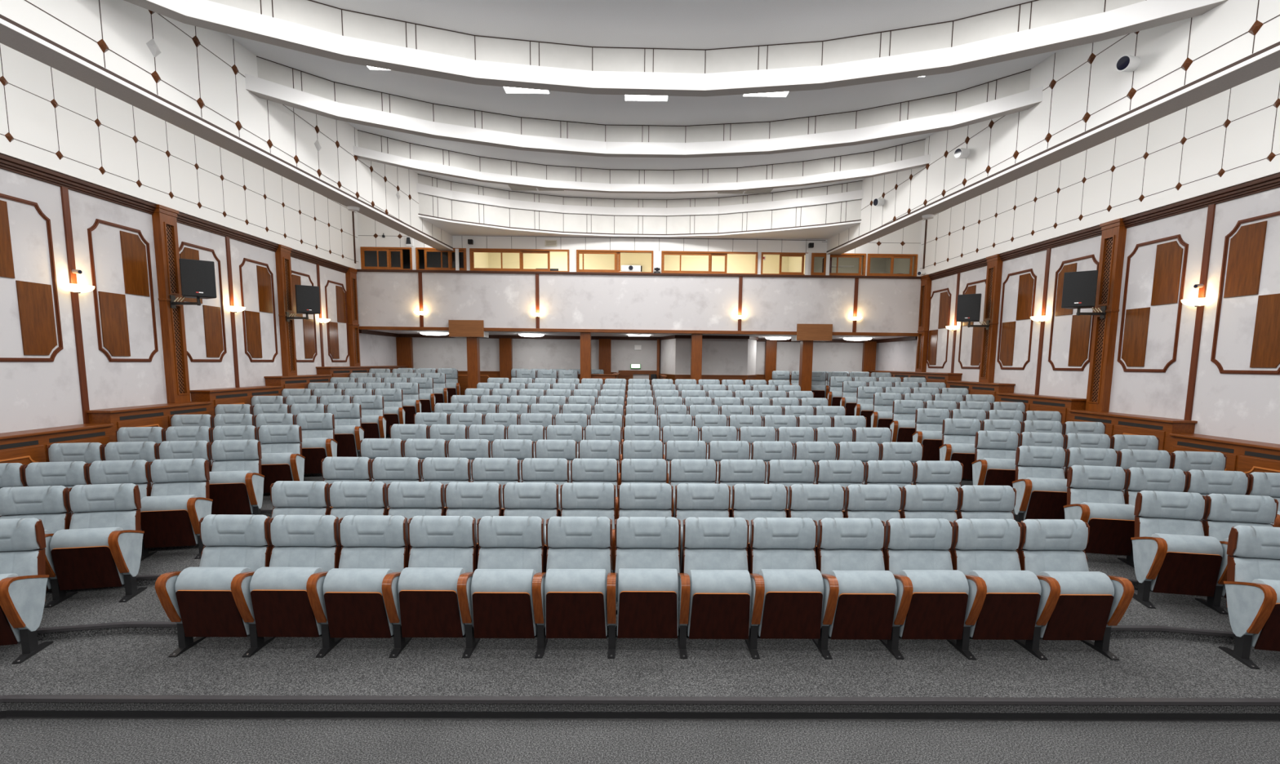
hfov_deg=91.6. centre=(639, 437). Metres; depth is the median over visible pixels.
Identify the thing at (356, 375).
seat
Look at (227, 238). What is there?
trim
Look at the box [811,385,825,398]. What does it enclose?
seat cushion
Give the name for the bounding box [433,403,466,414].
seat
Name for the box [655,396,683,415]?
seat
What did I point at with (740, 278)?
trim
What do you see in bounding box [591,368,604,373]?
seat
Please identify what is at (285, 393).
seat
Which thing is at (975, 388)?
wainscot
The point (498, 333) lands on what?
ceiling
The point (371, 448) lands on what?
seat
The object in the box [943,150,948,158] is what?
stud
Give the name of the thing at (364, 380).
seat
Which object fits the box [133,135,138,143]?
stud
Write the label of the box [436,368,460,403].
seat
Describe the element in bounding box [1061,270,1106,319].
loudspeaker
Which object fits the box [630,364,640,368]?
exit sign
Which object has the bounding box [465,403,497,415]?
seat
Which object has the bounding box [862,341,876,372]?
wall pier
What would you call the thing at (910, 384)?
seat
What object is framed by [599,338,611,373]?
wall pier
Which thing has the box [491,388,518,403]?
seat
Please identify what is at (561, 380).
seat
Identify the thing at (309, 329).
wall panel
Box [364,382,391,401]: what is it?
seat
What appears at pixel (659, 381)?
seat
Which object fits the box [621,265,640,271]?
projector
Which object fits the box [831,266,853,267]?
shelf
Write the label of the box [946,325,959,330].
wall lamp
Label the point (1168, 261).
wall panel
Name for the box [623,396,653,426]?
seat
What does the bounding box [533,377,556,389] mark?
seat
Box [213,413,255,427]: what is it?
seat
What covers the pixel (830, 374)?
seat
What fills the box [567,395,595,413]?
seat
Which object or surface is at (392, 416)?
seat cushion
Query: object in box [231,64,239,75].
stud
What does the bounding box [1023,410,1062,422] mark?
seat
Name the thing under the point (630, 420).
seat
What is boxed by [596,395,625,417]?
seat
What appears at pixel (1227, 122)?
stud
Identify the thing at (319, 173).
stud
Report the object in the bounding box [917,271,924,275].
camera
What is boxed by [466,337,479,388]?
column
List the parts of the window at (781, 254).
sash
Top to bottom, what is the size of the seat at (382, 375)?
1.046 m
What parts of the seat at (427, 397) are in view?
backrest, armrest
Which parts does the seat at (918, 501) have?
backrest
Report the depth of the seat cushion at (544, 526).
5.92 m
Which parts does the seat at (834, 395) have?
armrest, backrest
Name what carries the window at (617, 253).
in the wall at (911, 234)
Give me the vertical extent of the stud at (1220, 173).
0.120 m
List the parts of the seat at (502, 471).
backrest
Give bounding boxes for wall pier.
[395,337,413,368]
[498,337,512,379]
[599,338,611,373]
[764,340,777,381]
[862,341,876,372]
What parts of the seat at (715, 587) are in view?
panel, armrest, backrest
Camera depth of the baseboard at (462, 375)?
19.71 m
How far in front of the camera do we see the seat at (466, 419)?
10.28 m
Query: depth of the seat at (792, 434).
9.32 m
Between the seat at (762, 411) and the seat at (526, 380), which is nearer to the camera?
the seat at (762, 411)
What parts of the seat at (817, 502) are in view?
backrest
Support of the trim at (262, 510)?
attached to the floor
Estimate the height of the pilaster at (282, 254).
2.919 m
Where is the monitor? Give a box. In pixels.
[535,268,558,271]
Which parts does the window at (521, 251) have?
sash, sash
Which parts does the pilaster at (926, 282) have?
grille frame, grille frame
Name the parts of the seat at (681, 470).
backrest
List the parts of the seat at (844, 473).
backrest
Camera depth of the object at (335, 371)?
15.45 m
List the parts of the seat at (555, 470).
backrest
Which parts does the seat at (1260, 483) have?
backrest, armrest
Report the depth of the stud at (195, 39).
7.68 m
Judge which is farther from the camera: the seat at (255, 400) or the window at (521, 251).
the window at (521, 251)
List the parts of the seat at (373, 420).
backrest, armrest, panel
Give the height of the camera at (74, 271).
0.066 m
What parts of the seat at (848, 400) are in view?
armrest, backrest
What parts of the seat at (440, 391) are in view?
backrest, armrest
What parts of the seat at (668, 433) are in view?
backrest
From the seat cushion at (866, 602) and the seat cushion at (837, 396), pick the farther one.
the seat cushion at (837, 396)
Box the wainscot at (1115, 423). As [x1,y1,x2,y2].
[1068,409,1197,452]
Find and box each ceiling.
[226,0,1059,199]
[368,329,908,339]
[420,217,859,239]
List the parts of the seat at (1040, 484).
panel, armrest, backrest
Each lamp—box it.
[60,283,94,293]
[225,306,245,312]
[316,318,330,323]
[413,311,428,315]
[419,331,448,335]
[518,333,544,337]
[530,312,544,317]
[733,315,746,319]
[764,336,791,340]
[843,337,872,340]
[848,316,862,320]
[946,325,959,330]
[1030,315,1049,322]
[1181,297,1214,306]
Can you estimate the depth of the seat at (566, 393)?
13.33 m
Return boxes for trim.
[0,153,348,273]
[0,694,1279,705]
[36,621,1235,636]
[60,186,89,423]
[136,574,1138,583]
[225,236,239,387]
[261,509,1015,516]
[315,264,324,366]
[351,211,355,263]
[357,269,921,279]
[359,326,918,336]
[359,329,917,342]
[417,272,423,327]
[535,273,539,328]
[656,339,659,378]
[737,276,742,330]
[852,278,858,332]
[922,219,927,269]
[928,173,1279,280]
[951,272,959,373]
[1035,248,1051,395]
[1184,204,1215,420]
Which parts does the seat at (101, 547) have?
armrest, panel, backrest, armrest, panel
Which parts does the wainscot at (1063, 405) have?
door panel, door panel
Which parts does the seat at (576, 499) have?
backrest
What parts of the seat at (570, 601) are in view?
armrest, panel, backrest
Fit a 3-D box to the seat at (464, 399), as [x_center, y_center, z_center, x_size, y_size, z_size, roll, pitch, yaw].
[-3.503,-0.287,12.200,0.602,1.046,0.587,0,7,-1]
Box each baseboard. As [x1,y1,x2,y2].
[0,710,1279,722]
[457,370,791,395]
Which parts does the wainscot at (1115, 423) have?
door panel, door panel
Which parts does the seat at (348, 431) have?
backrest, armrest, panel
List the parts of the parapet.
handrail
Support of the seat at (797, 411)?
on the floor
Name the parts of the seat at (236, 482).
backrest, armrest, panel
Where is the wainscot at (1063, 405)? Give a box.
[996,392,1086,423]
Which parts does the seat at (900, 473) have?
backrest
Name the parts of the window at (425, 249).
sash, sash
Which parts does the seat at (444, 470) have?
backrest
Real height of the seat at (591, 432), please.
1.046 m
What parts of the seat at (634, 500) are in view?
armrest, backrest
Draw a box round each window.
[360,246,412,270]
[364,249,914,275]
[415,247,466,271]
[469,248,568,271]
[576,249,653,273]
[661,250,757,274]
[760,252,805,275]
[810,253,866,275]
[866,253,917,276]
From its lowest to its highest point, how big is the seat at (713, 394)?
1.046 m
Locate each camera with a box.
[71,269,82,274]
[653,267,660,273]
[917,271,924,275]
[1193,284,1204,288]
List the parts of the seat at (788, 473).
backrest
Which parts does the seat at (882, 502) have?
backrest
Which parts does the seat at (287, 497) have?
backrest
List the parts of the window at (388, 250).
sash, sash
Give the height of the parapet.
1.065 m
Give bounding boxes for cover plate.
[146,39,161,57]
[314,139,321,151]
[395,191,399,199]
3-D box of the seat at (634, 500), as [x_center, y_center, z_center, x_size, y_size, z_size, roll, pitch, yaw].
[0.031,1.013,6.147,0.602,1.046,0.587,0,7,-1]
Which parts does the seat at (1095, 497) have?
panel, armrest, backrest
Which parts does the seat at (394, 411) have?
backrest, armrest, panel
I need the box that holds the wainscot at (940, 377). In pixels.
[867,370,962,387]
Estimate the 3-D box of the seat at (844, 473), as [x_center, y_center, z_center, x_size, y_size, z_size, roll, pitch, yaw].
[2.342,0.816,7.186,0.602,1.046,0.587,0,7,-1]
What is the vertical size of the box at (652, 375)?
0.835 m
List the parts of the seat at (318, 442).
backrest, armrest, panel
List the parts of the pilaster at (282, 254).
grille frame, grille frame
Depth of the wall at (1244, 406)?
9.48 m
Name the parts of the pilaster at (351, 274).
grille frame, grille frame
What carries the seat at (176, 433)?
on the floor
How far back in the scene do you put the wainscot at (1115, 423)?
9.32 m
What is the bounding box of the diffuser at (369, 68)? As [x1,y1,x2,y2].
[367,66,388,70]
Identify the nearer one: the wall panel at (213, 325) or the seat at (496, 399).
the wall panel at (213, 325)
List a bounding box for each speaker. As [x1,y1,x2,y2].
[467,239,473,244]
[808,242,813,248]
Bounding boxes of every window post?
[454,248,459,270]
[804,253,808,275]
[825,253,830,275]
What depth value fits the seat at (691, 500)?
6.26 m
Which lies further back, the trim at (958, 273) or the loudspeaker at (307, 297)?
the trim at (958, 273)
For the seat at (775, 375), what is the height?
1.046 m
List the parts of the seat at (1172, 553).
panel, armrest, backrest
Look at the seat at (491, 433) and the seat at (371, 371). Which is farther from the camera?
the seat at (371, 371)
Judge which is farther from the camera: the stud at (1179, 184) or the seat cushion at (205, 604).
the stud at (1179, 184)
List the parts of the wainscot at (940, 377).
door panel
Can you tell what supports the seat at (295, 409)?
on the floor
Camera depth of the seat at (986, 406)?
11.65 m
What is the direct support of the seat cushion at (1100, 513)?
on the seat at (1095, 497)
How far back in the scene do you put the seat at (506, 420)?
10.29 m
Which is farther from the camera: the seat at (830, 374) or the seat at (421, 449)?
the seat at (830, 374)
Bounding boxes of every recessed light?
[366,66,393,71]
[502,86,550,93]
[624,94,668,102]
[627,334,649,336]
[742,91,789,97]
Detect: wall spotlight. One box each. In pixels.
[872,198,884,206]
[953,147,969,159]
[1115,54,1140,71]
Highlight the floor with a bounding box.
[0,434,1279,763]
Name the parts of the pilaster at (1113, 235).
grille frame, grille frame, belt moulding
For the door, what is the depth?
19.72 m
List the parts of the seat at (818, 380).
backrest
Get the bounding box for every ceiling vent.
[507,184,564,191]
[717,188,773,194]
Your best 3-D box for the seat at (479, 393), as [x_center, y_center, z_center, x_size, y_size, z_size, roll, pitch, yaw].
[-3.512,-0.500,13.215,0.602,1.046,0.587,0,7,-1]
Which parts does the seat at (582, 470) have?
backrest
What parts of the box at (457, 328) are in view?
casing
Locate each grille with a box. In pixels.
[180,258,216,297]
[296,284,319,313]
[956,293,980,320]
[1062,271,1097,306]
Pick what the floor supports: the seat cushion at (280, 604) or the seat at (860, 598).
the seat at (860, 598)
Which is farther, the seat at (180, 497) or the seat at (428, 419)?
the seat at (428, 419)
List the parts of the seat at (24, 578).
backrest, armrest, panel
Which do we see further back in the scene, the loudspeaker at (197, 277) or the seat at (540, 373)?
the seat at (540, 373)
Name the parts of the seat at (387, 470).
backrest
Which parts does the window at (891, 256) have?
sash, sash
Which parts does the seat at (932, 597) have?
panel, armrest, backrest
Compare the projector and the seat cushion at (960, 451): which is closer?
the seat cushion at (960, 451)
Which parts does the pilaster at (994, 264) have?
grille frame, grille frame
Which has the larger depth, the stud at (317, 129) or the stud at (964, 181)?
the stud at (964, 181)
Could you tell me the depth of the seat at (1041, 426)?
9.70 m
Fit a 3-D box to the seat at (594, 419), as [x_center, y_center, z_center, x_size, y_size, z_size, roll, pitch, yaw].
[-0.585,0.158,10.200,0.602,1.046,0.587,0,7,-1]
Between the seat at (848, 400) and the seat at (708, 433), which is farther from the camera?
the seat at (848, 400)
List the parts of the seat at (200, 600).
armrest, panel, backrest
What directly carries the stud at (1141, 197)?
attached to the wall at (1244, 406)
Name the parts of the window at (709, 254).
sash, sash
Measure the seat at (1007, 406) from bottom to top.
1.046 m
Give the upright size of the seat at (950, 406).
1.046 m
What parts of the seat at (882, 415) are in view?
panel, armrest, backrest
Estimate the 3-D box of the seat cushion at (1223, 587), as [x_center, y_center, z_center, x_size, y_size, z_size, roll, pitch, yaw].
[5.705,1.225,5.761,0.500,0.555,0.252,2,7,12]
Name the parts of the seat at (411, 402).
backrest, armrest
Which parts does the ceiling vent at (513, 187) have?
vent frame, vent frame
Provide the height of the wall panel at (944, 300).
1.983 m
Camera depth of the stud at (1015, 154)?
9.28 m
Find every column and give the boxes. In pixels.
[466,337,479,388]
[580,332,591,383]
[690,333,702,384]
[798,340,813,391]
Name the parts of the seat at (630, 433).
armrest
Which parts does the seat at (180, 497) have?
backrest, armrest, panel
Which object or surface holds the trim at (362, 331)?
attached to the wall at (428, 353)
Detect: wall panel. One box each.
[0,193,63,361]
[87,218,158,361]
[178,241,226,361]
[239,257,277,362]
[291,270,317,362]
[324,280,349,362]
[925,288,951,368]
[958,279,986,368]
[996,268,1036,369]
[1048,254,1098,370]
[1117,234,1188,372]
[1210,211,1279,374]
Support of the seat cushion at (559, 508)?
on the seat at (555, 470)
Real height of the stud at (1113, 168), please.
0.120 m
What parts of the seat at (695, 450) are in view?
backrest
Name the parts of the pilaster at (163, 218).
belt moulding, grille frame, grille frame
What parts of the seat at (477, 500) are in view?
backrest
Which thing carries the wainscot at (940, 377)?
attached to the wall at (1244, 406)
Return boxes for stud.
[0,75,8,85]
[4,132,13,142]
[50,98,58,108]
[55,151,63,159]
[94,118,102,127]
[97,39,109,53]
[98,166,106,174]
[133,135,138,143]
[136,179,142,187]
[151,71,160,83]
[165,150,170,157]
[168,191,173,199]
[191,35,200,47]
[196,97,204,109]
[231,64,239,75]
[235,120,242,130]
[266,139,272,148]
[293,155,299,164]
[315,125,319,133]
[316,168,321,177]
[335,140,339,148]
[337,180,341,188]
[941,189,946,196]
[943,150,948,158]
[961,177,966,186]
[964,136,969,144]
[985,165,991,173]
[988,120,994,128]
[1013,150,1018,159]
[1044,133,1051,142]
[1048,79,1056,89]
[1082,111,1090,123]
[1087,53,1095,64]
[1106,204,1111,212]
[1110,165,1115,172]
[1126,87,1136,99]
[1138,194,1144,201]
[1142,151,1148,159]
[1174,182,1182,190]
[1179,136,1186,144]
[1180,57,1193,71]
[1217,168,1225,177]
[1222,119,1231,128]
[1248,20,1262,35]
[1266,151,1275,161]
[1272,98,1279,107]
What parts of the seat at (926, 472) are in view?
backrest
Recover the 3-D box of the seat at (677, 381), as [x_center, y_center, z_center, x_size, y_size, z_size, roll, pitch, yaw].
[1.110,-0.892,15.292,0.602,1.046,0.587,0,7,-1]
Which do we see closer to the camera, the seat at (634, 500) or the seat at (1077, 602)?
the seat at (1077, 602)
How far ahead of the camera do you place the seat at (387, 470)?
7.24 m
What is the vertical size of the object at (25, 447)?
1.250 m
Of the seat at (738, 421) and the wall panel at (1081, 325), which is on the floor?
the seat at (738, 421)
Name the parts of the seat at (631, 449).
armrest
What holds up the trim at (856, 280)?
attached to the wall at (384, 299)
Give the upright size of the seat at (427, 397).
1.046 m
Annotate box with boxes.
[448,320,488,337]
[634,345,641,350]
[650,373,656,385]
[791,324,832,341]
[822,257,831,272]
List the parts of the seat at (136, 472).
backrest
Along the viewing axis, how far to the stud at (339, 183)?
10.96 m
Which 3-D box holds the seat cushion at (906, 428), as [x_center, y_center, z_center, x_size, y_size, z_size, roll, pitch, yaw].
[5.087,-0.042,11.725,0.500,0.555,0.252,2,6,12]
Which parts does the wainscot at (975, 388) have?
door panel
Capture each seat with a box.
[0,461,90,515]
[0,462,27,488]
[0,485,71,591]
[0,517,53,664]
[26,442,105,486]
[44,483,146,608]
[71,459,151,515]
[89,441,159,484]
[115,426,164,444]
[140,457,213,561]
[151,440,211,487]
[155,514,271,657]
[164,426,213,444]
[169,413,213,429]
[208,439,264,515]
[211,425,257,464]
[213,404,253,415]
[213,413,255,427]
[231,515,340,657]
[250,395,285,406]
[252,404,289,415]
[254,413,295,440]
[257,424,305,493]
[270,480,330,548]
[280,388,312,403]
[284,395,319,406]
[289,403,326,418]
[295,413,337,473]
[306,382,336,391]
[306,515,408,657]
[312,388,343,409]
[319,395,351,418]
[320,457,373,511]
[326,403,364,457]
[328,481,387,550]
[329,377,355,386]
[336,382,364,393]
[343,388,373,398]
[349,373,373,382]
[351,395,386,438]
[356,377,382,388]
[360,438,404,481]
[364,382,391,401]
[368,368,391,373]
[371,457,422,515]
[373,373,398,382]
[373,388,405,434]
[382,377,408,388]
[382,515,476,657]
[386,481,444,564]
[389,423,429,457]
[391,368,413,374]
[392,382,421,424]
[398,373,422,382]
[403,438,447,481]
[408,377,435,412]
[413,412,448,426]
[414,368,435,377]
[421,457,471,515]
[422,373,448,404]
[428,424,467,457]
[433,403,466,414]
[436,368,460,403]
[444,482,502,568]
[447,439,490,482]
[448,413,484,439]
[450,395,479,412]
[457,515,544,657]
[464,388,491,403]
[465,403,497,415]
[467,424,506,457]
[471,457,519,515]
[475,382,501,391]
[480,395,508,413]
[484,413,519,439]
[486,377,510,384]
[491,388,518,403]
[491,439,533,482]
[497,403,528,418]
[501,382,526,391]
[502,482,559,572]
[506,424,545,457]
[508,395,537,413]
[510,377,533,384]
[511,368,528,378]
[515,369,536,382]
[518,388,545,397]
[519,413,553,439]
[520,457,568,516]
[526,382,551,391]
[529,404,560,425]
[530,368,546,377]
[532,516,612,658]
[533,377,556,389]
[534,440,577,482]
[537,369,557,383]
[537,395,566,413]
[545,389,572,404]
[545,425,583,458]
[551,383,576,395]
[554,413,588,439]
[557,369,577,389]
[557,377,580,388]
[560,482,615,528]
[561,404,592,425]
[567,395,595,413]
[568,368,580,373]
[570,458,617,508]
[573,389,599,409]
[577,383,601,396]
[578,440,620,480]
[581,378,603,389]
[584,425,622,459]
[589,413,622,443]
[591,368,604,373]
[593,404,624,426]
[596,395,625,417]
[600,389,625,397]
[602,383,626,400]
[604,378,626,389]
[606,516,680,658]
[611,483,673,573]
[614,458,667,519]
[617,440,663,485]
[619,426,660,472]
[621,413,657,453]
[622,404,655,439]
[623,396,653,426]
[624,389,652,415]
[625,383,651,405]
[626,378,650,397]
[651,378,673,395]
[652,383,676,402]
[653,390,679,405]
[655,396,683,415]
[657,404,687,430]
[658,414,693,441]
[662,426,699,459]
[665,440,706,484]
[669,458,717,517]
[674,378,697,389]
[675,483,730,573]
[676,517,751,658]
[677,384,701,396]
[680,390,706,404]
[684,396,712,414]
[688,404,719,426]
[693,414,728,440]
[697,379,720,390]
[700,426,737,459]
[702,384,726,396]
[706,390,733,403]
[707,440,750,484]
[712,397,741,414]
[718,459,766,517]
[720,379,743,389]
[720,404,751,426]
[726,384,751,403]
[728,414,762,440]
[731,484,787,573]
[733,390,759,405]
[737,426,776,459]
[742,397,770,414]
[744,379,767,396]
[744,517,823,659]
[751,384,776,397]
[751,405,782,424]
[751,440,793,484]
[760,391,786,401]
[762,415,797,435]
[766,459,816,517]
[767,379,790,388]
[770,397,799,408]
[771,370,790,381]
[776,385,801,395]
[776,426,814,459]
[782,405,814,426]
[786,391,813,405]
[787,484,845,568]
[790,371,799,385]
[793,441,836,484]
[797,415,831,433]
[800,397,828,415]
[811,371,826,398]
[812,518,897,659]
[813,371,828,385]
[814,405,846,419]
[814,426,853,459]
[815,460,865,518]
[825,372,848,399]
[827,376,853,405]
[831,415,866,430]
[835,441,879,484]
[840,381,866,415]
[844,484,902,566]
[848,372,870,392]
[853,377,877,386]
[853,386,884,427]
[853,427,892,444]
[863,460,914,516]
[867,381,893,392]
[870,372,892,381]
[871,392,902,428]
[877,377,902,386]
[879,441,923,484]
[879,518,968,659]
[884,386,911,399]
[889,400,924,442]
[893,382,919,389]
[900,484,959,551]
[902,377,926,387]
[902,393,933,408]
[911,387,940,395]
[912,408,951,461]
[912,460,963,515]
[920,382,946,389]
[924,400,957,423]
[933,393,964,404]
[938,417,982,479]
[940,387,968,395]
[946,518,1041,659]
[950,408,986,425]
[956,484,1017,551]
[957,400,991,412]
[964,394,995,406]
[971,430,1019,487]
[981,419,1022,449]
[986,409,1024,422]
[991,401,1026,413]
[1012,445,1067,522]
[1013,519,1134,660]
[1018,431,1066,477]
[1021,420,1063,434]
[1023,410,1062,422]
[1062,421,1106,435]
[1063,433,1111,450]
[1063,465,1135,555]
[1064,447,1124,492]
[1110,434,1159,452]
[1116,448,1172,470]
[1117,466,1201,568]
[1130,490,1222,608]
[1169,450,1226,471]
[1183,469,1249,520]
[1195,493,1278,614]
[1218,524,1279,669]
[1245,471,1279,527]
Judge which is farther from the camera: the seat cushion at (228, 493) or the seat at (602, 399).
the seat at (602, 399)
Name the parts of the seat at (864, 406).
armrest, backrest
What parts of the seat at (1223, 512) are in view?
panel, armrest, backrest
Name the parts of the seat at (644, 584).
armrest, panel, backrest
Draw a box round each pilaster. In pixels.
[151,204,191,403]
[275,244,297,375]
[345,267,360,366]
[915,274,931,372]
[978,253,1003,382]
[1085,217,1126,412]
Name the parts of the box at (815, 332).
casing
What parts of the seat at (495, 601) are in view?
armrest, panel, backrest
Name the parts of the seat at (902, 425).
panel, armrest, backrest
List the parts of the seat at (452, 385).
backrest, armrest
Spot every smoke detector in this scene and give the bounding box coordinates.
[346,206,359,211]
[921,214,934,219]
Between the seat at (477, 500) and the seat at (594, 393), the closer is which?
the seat at (477, 500)
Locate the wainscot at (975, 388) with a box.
[946,380,1015,401]
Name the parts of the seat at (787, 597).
panel, armrest, backrest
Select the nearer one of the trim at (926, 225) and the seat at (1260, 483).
the seat at (1260, 483)
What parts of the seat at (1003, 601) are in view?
panel, armrest, backrest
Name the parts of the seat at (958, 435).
panel, armrest, backrest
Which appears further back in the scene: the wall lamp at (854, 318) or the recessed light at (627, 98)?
the wall lamp at (854, 318)
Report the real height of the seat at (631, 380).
1.046 m
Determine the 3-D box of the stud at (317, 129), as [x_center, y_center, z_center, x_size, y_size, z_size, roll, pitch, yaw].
[-5.320,-5.081,10.282,0.035,0.144,0.144,1,7,3]
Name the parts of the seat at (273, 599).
armrest, panel, backrest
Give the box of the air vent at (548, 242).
[545,240,556,246]
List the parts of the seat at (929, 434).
panel, armrest, backrest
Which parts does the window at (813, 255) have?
sash, sash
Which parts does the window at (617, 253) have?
sash, sash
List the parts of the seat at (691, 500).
backrest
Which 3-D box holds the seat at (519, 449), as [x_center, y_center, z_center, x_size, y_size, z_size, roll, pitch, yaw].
[-1.727,0.575,8.159,0.602,1.046,0.587,0,7,-1]
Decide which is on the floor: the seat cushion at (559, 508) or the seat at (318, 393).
the seat at (318, 393)
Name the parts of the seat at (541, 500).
backrest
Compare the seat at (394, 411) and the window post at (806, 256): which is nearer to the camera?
the seat at (394, 411)
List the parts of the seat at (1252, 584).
panel, armrest, backrest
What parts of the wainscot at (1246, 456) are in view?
door panel, door panel, panel moulding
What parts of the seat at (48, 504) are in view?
backrest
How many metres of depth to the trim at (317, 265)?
14.81 m
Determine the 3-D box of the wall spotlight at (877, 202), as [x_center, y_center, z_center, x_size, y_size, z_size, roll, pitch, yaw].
[5.179,-5.073,13.456,0.228,0.180,0.170,-2,7,-21]
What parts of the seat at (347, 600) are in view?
armrest, panel, backrest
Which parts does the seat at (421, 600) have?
armrest, panel, backrest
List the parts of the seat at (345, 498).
backrest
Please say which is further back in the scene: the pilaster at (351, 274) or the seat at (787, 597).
the pilaster at (351, 274)
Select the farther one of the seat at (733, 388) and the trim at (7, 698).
the seat at (733, 388)
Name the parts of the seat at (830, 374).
armrest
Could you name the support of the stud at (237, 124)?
attached to the wall at (64, 36)
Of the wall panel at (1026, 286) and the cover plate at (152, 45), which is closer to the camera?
the cover plate at (152, 45)
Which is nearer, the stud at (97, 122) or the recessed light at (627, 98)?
the stud at (97, 122)
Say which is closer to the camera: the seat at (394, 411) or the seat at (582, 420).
the seat at (582, 420)
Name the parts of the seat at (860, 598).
panel, armrest, backrest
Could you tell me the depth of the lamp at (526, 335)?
18.07 m
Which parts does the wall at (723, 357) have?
dado rail, cornice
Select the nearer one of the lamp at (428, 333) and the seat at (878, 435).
the seat at (878, 435)
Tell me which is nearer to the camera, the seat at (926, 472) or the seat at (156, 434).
the seat at (926, 472)
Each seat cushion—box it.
[0,573,20,642]
[44,529,52,589]
[49,527,124,585]
[140,494,198,544]
[174,566,251,635]
[208,470,253,514]
[249,566,323,635]
[257,452,293,480]
[302,437,327,457]
[323,568,393,635]
[332,425,358,457]
[361,415,381,438]
[383,406,399,424]
[397,567,465,635]
[402,400,416,413]
[418,393,431,412]
[433,387,444,403]
[443,382,457,395]
[471,568,537,635]
[544,525,546,544]
[544,568,607,635]
[558,493,561,511]
[568,471,571,482]
[617,568,678,635]
[673,493,675,517]
[679,526,683,573]
[687,569,751,636]
[715,471,718,484]
[757,568,823,636]
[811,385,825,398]
[828,570,897,637]
[831,391,852,405]
[844,396,856,407]
[859,404,877,415]
[876,411,896,427]
[895,419,915,442]
[898,569,968,637]
[920,430,942,444]
[948,443,974,461]
[968,569,1041,637]
[982,457,1015,485]
[1022,477,1067,519]
[1039,571,1114,638]
[1080,502,1135,523]
[1150,533,1222,591]
[1221,537,1228,596]
[1250,578,1279,647]
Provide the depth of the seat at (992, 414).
10.68 m
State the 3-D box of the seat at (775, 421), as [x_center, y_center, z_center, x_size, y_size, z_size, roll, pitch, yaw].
[2.315,0.178,10.230,0.602,1.046,0.587,0,7,-1]
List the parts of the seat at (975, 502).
backrest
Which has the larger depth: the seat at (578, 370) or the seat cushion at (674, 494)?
the seat at (578, 370)
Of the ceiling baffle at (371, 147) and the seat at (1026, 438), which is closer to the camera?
the seat at (1026, 438)
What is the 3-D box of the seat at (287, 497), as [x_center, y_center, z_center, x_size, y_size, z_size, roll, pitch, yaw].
[-3.449,0.988,6.111,0.602,1.046,0.587,0,7,-1]
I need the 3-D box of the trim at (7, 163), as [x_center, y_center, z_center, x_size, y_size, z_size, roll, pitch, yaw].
[-7.546,-3.044,5.571,0.105,0.146,21.932,0,7,0]
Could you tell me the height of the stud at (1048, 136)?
0.144 m
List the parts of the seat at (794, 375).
backrest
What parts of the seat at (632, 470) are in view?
armrest, backrest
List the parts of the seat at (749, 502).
backrest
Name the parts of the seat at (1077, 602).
panel, armrest, backrest, panel, armrest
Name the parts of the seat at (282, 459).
backrest, armrest, panel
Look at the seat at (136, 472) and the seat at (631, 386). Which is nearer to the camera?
the seat at (136, 472)
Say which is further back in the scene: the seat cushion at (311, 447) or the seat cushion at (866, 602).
the seat cushion at (311, 447)
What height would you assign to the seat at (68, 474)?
1.046 m
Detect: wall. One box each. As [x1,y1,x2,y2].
[0,0,453,250]
[0,43,396,433]
[356,271,920,333]
[357,212,922,276]
[412,337,878,378]
[658,334,758,390]
[826,0,1279,254]
[876,67,1279,444]
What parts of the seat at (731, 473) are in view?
backrest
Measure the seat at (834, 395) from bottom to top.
1.046 m
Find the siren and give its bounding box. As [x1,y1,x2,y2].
[405,236,413,246]
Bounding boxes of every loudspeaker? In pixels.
[169,258,216,308]
[285,284,320,321]
[955,293,990,329]
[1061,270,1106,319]
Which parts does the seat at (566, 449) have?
backrest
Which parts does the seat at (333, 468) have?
backrest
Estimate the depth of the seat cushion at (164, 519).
6.73 m
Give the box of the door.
[618,370,656,394]
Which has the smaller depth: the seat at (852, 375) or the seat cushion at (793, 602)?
the seat cushion at (793, 602)
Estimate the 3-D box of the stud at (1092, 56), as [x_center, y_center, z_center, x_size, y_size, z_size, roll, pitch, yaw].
[5.719,-4.805,7.901,0.035,0.144,0.144,0,7,-5]
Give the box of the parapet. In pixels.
[577,373,666,384]
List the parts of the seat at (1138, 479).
backrest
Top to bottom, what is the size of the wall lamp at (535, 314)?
0.108 m
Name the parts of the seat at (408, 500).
backrest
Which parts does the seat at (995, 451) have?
panel, armrest, backrest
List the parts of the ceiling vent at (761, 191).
vent frame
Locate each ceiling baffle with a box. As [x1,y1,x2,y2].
[123,0,1227,97]
[244,56,1043,158]
[352,129,930,193]
[416,173,863,236]
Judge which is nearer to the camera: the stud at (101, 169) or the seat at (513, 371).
the stud at (101, 169)
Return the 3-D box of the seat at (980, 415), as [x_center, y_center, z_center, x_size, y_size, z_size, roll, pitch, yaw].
[5.658,0.059,10.699,0.602,1.046,0.587,2,7,12]
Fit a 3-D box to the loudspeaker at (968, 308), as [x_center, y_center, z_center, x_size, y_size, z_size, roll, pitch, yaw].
[7.251,-2.712,13.515,0.586,0.740,0.470,-4,8,-34]

